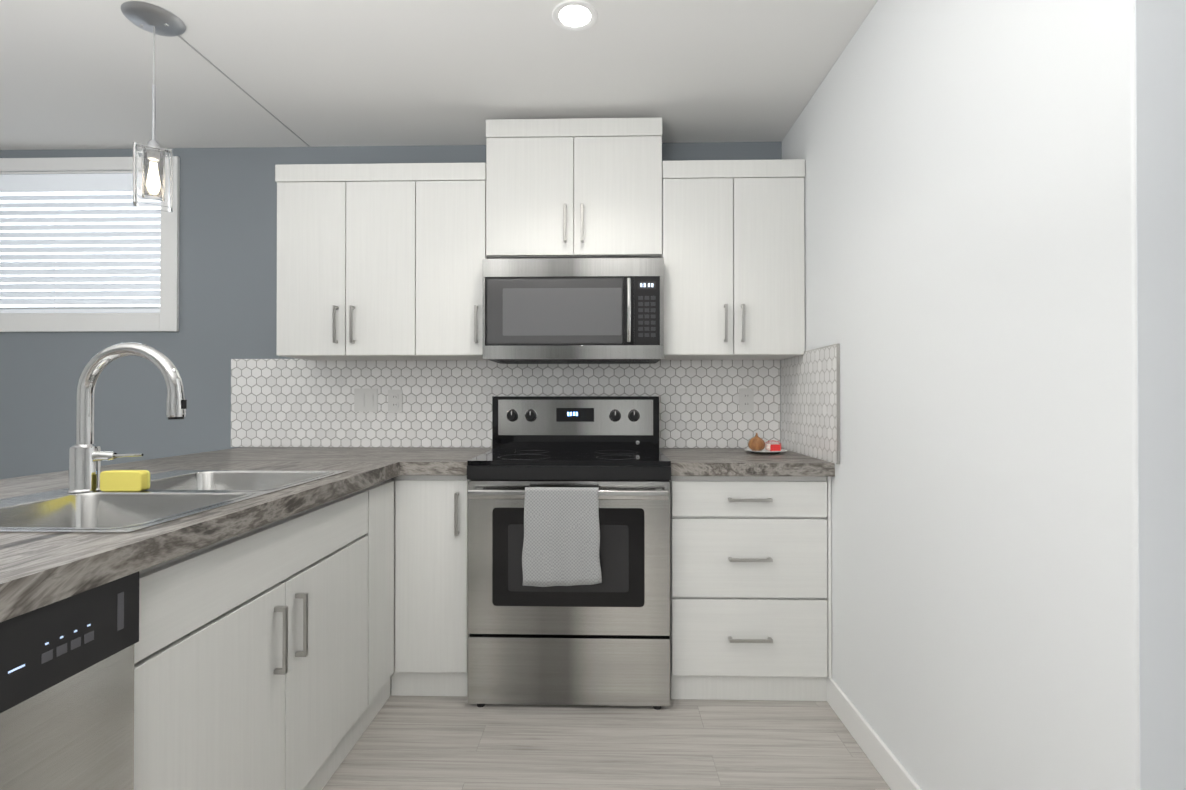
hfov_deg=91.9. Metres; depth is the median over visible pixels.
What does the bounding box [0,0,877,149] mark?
ceiling
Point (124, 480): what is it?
sponge
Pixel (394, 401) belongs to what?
electrical outlet plate
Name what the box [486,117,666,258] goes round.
upper cabinet
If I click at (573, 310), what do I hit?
microwave
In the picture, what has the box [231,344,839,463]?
tile backsplash
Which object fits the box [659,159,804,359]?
upper cabinet
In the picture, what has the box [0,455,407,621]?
countertop
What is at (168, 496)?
sink
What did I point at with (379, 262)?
upper cabinet
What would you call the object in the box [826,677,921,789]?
baseboard
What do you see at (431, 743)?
floor
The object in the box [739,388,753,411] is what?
electrical outlet plate
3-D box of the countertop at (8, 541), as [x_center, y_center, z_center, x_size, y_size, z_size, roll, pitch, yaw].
[-1.134,0.270,0.656,0.540,0.050,0.772,0,0,1]
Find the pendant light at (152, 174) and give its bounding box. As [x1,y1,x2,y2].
[121,1,185,211]
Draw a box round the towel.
[521,487,601,586]
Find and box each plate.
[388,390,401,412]
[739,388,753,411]
[744,448,786,453]
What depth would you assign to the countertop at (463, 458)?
2.34 m
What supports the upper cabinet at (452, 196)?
attached to the wall at (228, 254)
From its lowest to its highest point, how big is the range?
1.165 m
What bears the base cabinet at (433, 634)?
on the floor
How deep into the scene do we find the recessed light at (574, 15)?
1.87 m
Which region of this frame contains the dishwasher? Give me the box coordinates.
[0,571,138,789]
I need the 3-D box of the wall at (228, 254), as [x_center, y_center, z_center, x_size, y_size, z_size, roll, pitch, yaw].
[-0.788,-0.032,2.909,6.800,2.410,0.150,0,0,1]
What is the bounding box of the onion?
[748,433,764,450]
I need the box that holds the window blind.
[0,174,160,312]
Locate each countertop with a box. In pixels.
[0,447,287,498]
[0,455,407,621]
[0,533,83,554]
[180,447,431,470]
[460,448,491,474]
[659,448,834,476]
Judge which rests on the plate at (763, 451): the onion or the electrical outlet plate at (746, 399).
the onion
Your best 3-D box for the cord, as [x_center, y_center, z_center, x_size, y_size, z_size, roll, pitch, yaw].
[-1.421,-1.239,2.411,0.006,0.002,0.888,0,0,1]
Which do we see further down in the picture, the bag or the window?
the bag
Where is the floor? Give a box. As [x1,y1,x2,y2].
[322,696,890,789]
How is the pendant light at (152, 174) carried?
hanging from the ceiling
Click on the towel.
(561, 544)
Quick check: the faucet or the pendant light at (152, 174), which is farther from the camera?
the pendant light at (152, 174)
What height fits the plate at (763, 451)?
0.014 m
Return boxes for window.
[0,156,179,331]
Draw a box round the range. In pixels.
[467,396,670,709]
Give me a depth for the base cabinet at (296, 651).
1.52 m
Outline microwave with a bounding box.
[483,258,663,363]
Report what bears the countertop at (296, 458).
on the base cabinet at (296, 651)
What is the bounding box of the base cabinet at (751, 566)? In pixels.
[669,476,831,700]
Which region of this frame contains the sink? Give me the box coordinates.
[0,470,347,532]
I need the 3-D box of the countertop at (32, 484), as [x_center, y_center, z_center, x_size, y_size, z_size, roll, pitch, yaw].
[-1.576,0.276,1.561,0.390,0.050,2.560,0,0,1]
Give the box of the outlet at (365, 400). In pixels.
[354,389,377,411]
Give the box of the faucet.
[67,342,186,492]
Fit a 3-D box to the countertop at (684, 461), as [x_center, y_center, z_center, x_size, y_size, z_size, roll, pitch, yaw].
[0.606,0.281,2.468,0.609,0.050,0.640,0,0,1]
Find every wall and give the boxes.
[0,142,781,478]
[782,0,1139,789]
[1135,0,1185,789]
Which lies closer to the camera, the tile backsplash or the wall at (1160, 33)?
the wall at (1160, 33)
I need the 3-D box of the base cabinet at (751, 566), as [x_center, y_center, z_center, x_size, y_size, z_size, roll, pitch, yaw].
[0.608,0.739,2.479,0.605,0.864,0.608,0,0,1]
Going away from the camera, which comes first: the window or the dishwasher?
the dishwasher
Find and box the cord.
[178,36,309,146]
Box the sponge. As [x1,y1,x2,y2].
[100,470,149,491]
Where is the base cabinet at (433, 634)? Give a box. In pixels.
[398,475,468,696]
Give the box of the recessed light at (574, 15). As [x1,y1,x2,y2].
[552,0,597,30]
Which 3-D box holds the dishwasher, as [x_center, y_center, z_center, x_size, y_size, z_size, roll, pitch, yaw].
[-1.083,0.729,0.678,0.610,0.862,0.604,0,0,1]
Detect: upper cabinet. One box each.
[275,163,418,360]
[419,157,486,360]
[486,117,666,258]
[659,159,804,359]
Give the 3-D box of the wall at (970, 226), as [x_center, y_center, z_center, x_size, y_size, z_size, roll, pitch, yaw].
[0.967,-0.038,1.856,0.140,2.410,1.867,0,0,1]
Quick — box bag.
[765,440,780,450]
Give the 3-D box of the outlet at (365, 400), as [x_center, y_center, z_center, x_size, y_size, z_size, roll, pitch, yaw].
[-1.120,0.026,2.828,0.116,0.115,0.009,0,0,1]

